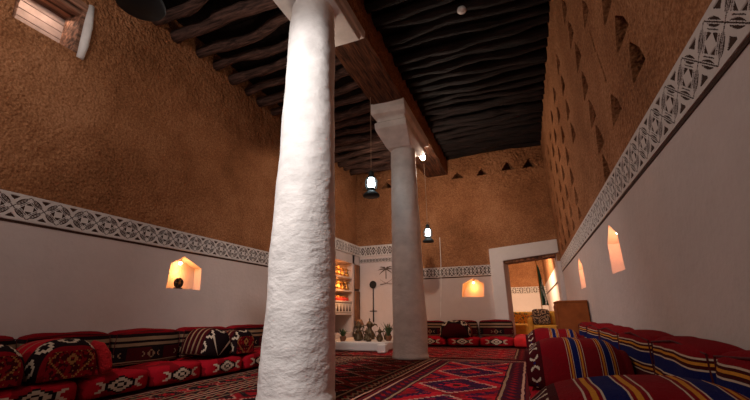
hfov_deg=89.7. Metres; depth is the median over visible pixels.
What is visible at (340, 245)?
trim
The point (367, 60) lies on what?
ceiling beam
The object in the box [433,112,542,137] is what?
pole
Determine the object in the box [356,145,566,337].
wall
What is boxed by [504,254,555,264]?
trim
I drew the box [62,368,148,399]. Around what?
mattress
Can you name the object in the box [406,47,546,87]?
pole
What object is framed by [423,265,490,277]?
trim
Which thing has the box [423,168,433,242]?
hurricane lantern
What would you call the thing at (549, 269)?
wall
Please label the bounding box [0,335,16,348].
backrest cushion
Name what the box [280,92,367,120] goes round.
pole
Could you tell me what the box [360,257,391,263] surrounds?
trim
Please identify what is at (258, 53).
pole
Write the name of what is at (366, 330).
coffee pot
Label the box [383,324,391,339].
coffee pot
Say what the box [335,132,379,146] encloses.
pole
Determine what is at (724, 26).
trim
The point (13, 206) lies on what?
trim
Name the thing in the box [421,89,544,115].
pole
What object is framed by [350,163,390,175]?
pole
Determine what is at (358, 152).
pole
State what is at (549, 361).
bolster
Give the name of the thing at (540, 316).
throw pillow
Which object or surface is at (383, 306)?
wall
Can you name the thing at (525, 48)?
pole
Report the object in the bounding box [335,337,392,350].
platform
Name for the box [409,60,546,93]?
pole
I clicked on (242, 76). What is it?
pole
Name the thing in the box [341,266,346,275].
coffee pot
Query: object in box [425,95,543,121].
pole
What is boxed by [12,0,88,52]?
window
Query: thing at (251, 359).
mattress
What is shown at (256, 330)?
backrest cushion
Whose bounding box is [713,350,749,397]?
backrest cushion
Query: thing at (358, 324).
coffee pot
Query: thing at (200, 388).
rug
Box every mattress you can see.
[0,380,76,399]
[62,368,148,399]
[120,361,200,386]
[172,355,241,376]
[233,350,260,369]
[428,336,447,345]
[447,336,479,345]
[480,336,513,346]
[514,334,527,347]
[530,387,541,398]
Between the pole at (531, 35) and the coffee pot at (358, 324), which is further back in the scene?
the coffee pot at (358, 324)
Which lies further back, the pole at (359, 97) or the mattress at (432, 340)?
the mattress at (432, 340)
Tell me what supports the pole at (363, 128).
attached to the ceiling beam
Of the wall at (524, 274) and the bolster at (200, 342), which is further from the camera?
the wall at (524, 274)
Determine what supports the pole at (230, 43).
attached to the ceiling beam
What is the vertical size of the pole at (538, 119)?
0.166 m
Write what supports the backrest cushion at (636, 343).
on the mattress at (535, 390)
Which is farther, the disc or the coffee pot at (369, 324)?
the coffee pot at (369, 324)
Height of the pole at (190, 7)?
0.295 m
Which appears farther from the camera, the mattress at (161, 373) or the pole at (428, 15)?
the pole at (428, 15)
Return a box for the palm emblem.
[379,266,391,284]
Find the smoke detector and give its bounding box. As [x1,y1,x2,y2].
[457,5,465,14]
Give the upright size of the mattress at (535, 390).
0.206 m
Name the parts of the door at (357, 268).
panel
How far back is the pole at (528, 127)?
8.81 m
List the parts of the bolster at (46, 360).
panel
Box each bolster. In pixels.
[0,344,24,387]
[16,338,111,382]
[179,328,229,357]
[224,330,253,354]
[440,320,472,337]
[525,337,634,388]
[526,328,584,348]
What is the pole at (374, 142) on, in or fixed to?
attached to the ceiling
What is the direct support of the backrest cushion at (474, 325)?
on the mattress at (475, 340)
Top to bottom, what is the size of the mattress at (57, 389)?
0.205 m
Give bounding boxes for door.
[355,265,359,288]
[355,291,359,320]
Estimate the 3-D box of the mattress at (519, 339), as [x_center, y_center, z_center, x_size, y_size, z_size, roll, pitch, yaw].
[3.338,3.088,8.302,0.500,0.216,1.509,-7,-18,20]
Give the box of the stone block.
[377,344,387,352]
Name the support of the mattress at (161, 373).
on the floor
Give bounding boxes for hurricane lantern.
[115,0,165,20]
[363,97,379,198]
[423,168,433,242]
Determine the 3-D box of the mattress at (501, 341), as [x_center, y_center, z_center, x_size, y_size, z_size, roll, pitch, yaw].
[2.691,3.100,8.290,0.715,0.197,0.613,-7,-18,20]
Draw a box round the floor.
[93,345,526,399]
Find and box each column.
[255,0,364,399]
[371,98,428,359]
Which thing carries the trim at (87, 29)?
attached to the wall at (143, 128)
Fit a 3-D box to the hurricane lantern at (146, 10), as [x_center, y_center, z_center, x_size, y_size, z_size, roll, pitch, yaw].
[-1.785,-2.300,3.100,0.346,1.735,0.346,-2,-17,4]
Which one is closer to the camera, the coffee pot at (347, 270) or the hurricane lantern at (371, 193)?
the hurricane lantern at (371, 193)
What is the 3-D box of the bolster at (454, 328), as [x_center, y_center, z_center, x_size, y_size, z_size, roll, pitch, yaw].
[1.845,2.934,8.613,0.706,0.369,0.460,-7,-18,20]
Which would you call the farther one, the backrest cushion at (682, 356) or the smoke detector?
the smoke detector
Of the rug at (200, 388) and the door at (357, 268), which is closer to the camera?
the rug at (200, 388)
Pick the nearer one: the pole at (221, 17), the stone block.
the pole at (221, 17)
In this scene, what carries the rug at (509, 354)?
on the floor
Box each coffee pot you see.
[336,279,341,288]
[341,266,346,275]
[341,279,346,289]
[344,267,350,276]
[353,320,363,339]
[353,327,363,340]
[362,318,377,339]
[363,328,367,340]
[366,330,371,341]
[375,327,385,340]
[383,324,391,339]
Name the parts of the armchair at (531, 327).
armrest, backrest, seat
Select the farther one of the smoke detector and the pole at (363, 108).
the pole at (363, 108)
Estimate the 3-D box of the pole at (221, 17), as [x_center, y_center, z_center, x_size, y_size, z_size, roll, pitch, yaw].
[-1.903,-2.542,5.145,2.228,0.324,0.241,-7,-18,20]
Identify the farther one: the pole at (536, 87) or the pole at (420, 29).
the pole at (536, 87)
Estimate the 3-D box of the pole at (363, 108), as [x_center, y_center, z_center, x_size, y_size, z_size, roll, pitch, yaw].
[-0.805,-1.774,7.842,2.223,0.322,0.325,-7,-18,20]
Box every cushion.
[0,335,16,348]
[15,331,110,368]
[108,328,179,366]
[176,326,229,357]
[226,324,263,347]
[427,320,444,335]
[463,320,477,335]
[479,319,513,336]
[530,375,749,399]
[578,322,595,337]
[586,323,613,338]
[598,325,633,349]
[618,330,672,374]
[651,336,743,383]
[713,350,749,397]
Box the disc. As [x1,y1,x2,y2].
[174,278,182,288]
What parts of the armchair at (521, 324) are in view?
backrest, seat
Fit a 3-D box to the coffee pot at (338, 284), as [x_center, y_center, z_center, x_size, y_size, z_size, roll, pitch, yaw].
[-0.884,2.048,9.189,0.145,0.255,0.174,-17,-23,42]
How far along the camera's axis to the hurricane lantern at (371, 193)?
6.01 m
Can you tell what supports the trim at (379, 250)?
attached to the wall at (484, 202)
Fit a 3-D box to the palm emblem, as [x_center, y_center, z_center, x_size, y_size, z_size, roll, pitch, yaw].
[0.289,1.986,9.928,0.466,0.471,0.011,-7,-18,20]
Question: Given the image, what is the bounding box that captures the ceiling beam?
[335,0,447,176]
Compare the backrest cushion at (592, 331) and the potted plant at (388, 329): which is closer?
the backrest cushion at (592, 331)
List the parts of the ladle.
handle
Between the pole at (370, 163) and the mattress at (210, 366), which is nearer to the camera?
the mattress at (210, 366)
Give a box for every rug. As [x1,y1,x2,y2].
[112,356,352,399]
[186,357,436,399]
[335,347,525,360]
[357,359,529,399]
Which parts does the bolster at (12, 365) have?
panel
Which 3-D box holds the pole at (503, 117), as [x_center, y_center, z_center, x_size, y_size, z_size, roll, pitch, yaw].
[2.424,-1.761,8.241,2.507,0.194,0.229,-7,-18,20]
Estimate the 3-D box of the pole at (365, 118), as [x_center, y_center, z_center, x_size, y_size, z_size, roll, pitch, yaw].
[-0.661,-1.653,8.171,2.233,0.300,0.251,-7,-18,20]
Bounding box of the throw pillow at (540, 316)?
[532,309,550,324]
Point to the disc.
(178, 282)
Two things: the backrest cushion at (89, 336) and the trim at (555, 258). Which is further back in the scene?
the trim at (555, 258)
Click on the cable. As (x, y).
(439, 237)
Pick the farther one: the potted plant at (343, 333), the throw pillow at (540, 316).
the throw pillow at (540, 316)
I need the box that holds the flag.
[534,261,548,308]
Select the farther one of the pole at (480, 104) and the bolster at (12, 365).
the pole at (480, 104)
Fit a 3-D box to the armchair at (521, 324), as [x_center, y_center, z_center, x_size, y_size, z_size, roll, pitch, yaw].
[4.052,3.445,10.338,0.840,0.740,0.600,-7,-18,20]
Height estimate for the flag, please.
2.175 m
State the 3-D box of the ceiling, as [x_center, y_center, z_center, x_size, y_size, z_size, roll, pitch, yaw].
[-0.391,-2.942,4.852,5.820,0.150,13.200,-7,-18,20]
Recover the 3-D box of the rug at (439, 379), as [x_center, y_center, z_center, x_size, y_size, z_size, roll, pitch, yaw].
[0.825,1.879,3.819,1.382,0.013,4.540,-7,-18,20]
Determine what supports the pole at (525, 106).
attached to the ceiling
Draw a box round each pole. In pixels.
[151,0,207,25]
[170,0,277,43]
[196,11,289,58]
[212,37,288,70]
[228,56,286,84]
[245,57,341,95]
[256,66,348,106]
[271,81,358,115]
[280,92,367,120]
[334,100,371,121]
[334,138,383,152]
[334,144,387,162]
[335,113,374,129]
[335,121,376,136]
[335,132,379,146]
[337,150,390,166]
[343,158,390,170]
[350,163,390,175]
[371,0,453,26]
[375,0,512,31]
[383,0,550,47]
[387,4,549,52]
[393,12,549,66]
[398,24,548,72]
[401,38,547,79]
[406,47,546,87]
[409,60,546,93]
[412,65,545,100]
[417,74,544,106]
[419,83,544,111]
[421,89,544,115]
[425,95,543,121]
[427,101,542,127]
[430,108,542,132]
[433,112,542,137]
[435,117,541,141]
[437,122,541,144]
[446,140,540,159]
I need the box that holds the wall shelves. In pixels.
[335,275,351,314]
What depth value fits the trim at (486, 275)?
9.36 m
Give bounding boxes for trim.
[0,189,268,265]
[76,5,94,59]
[335,238,359,256]
[360,244,391,256]
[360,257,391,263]
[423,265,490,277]
[424,275,490,278]
[489,239,558,319]
[503,261,515,337]
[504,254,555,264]
[511,286,546,293]
[554,256,563,300]
[560,0,749,270]
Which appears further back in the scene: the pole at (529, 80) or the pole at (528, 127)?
the pole at (528, 127)
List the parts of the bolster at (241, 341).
panel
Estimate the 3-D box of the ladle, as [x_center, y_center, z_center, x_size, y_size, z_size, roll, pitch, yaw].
[-0.044,2.641,9.848,0.200,1.040,0.036,-7,-18,20]
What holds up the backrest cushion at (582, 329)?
on the mattress
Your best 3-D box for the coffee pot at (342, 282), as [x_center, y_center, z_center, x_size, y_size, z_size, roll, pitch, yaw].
[-0.804,2.107,9.387,0.145,0.255,0.174,-11,-20,30]
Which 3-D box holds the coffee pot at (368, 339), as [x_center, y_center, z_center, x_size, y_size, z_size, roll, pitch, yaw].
[-0.134,2.755,7.638,0.143,0.210,0.119,1,-17,-4]
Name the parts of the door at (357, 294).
panel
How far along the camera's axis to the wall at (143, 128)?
4.61 m
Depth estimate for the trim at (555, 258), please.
8.68 m
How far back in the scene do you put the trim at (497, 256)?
8.88 m
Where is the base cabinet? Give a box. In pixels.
[553,300,590,333]
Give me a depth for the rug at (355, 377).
4.35 m
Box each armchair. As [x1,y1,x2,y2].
[514,311,533,334]
[527,311,556,332]
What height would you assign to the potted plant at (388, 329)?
0.375 m
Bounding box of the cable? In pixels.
[439,237,440,317]
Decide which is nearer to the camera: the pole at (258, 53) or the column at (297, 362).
the column at (297, 362)
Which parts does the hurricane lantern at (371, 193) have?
cord, glass globe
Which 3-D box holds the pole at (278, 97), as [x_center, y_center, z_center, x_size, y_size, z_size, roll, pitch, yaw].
[-1.225,-2.054,6.809,2.252,0.347,0.275,-8,-18,23]
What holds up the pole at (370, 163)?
attached to the ceiling
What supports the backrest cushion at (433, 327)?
on the mattress at (432, 340)
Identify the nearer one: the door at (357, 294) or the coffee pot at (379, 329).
the coffee pot at (379, 329)
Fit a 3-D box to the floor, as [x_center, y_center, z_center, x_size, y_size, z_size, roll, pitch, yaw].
[1.524,3.200,7.947,6.200,0.120,23.400,-7,-18,20]
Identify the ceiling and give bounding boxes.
[162,0,547,160]
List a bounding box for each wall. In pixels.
[0,0,355,367]
[335,237,392,338]
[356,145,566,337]
[508,260,548,311]
[540,0,749,349]
[542,258,559,310]
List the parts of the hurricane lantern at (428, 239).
glass globe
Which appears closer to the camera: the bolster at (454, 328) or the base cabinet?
the base cabinet
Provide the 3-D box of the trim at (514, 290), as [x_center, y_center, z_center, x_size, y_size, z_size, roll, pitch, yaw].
[6.428,4.286,17.825,3.060,0.300,0.022,-7,-18,20]
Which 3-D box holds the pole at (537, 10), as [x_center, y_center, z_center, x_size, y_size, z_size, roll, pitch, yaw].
[1.344,-2.551,5.620,2.500,0.169,0.186,-7,-18,19]
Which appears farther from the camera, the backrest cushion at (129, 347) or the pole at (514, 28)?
the pole at (514, 28)
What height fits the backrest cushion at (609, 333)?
0.382 m
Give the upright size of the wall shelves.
0.915 m
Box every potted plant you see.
[339,329,347,340]
[381,322,392,340]
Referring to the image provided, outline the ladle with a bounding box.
[369,281,375,321]
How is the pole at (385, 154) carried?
attached to the ceiling
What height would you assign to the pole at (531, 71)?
0.204 m
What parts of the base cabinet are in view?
door, door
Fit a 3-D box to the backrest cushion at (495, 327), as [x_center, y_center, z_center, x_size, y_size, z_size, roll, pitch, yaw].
[2.772,2.929,8.624,0.748,0.379,0.244,-7,-18,20]
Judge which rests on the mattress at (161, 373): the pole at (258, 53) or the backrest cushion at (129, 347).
the backrest cushion at (129, 347)
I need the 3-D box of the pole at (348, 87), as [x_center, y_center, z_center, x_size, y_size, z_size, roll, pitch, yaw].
[-1.080,-1.954,7.163,2.236,0.291,0.191,-8,-18,23]
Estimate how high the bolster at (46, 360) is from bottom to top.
0.307 m
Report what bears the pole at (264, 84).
attached to the ceiling beam
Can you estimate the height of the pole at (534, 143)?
0.193 m
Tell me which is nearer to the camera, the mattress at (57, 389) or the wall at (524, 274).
the mattress at (57, 389)
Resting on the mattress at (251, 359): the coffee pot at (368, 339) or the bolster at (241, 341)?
the bolster at (241, 341)
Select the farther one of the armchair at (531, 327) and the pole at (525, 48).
the armchair at (531, 327)
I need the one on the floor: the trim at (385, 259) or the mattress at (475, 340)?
the mattress at (475, 340)
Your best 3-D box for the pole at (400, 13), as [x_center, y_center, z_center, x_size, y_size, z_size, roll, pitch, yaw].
[1.081,-2.744,4.986,2.519,0.213,0.230,-9,-19,24]
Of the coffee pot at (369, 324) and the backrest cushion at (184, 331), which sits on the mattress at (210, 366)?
the backrest cushion at (184, 331)
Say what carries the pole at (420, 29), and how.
attached to the ceiling
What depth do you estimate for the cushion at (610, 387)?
0.95 m
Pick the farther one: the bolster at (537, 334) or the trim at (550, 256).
the trim at (550, 256)
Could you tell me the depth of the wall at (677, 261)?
2.44 m
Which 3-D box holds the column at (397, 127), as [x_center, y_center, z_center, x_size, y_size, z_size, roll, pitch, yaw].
[0.562,0.545,6.838,0.640,4.300,1.800,-7,-18,20]
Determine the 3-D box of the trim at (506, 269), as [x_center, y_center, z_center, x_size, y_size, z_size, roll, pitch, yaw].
[3.228,2.428,9.007,0.085,1.930,0.460,-7,-18,20]

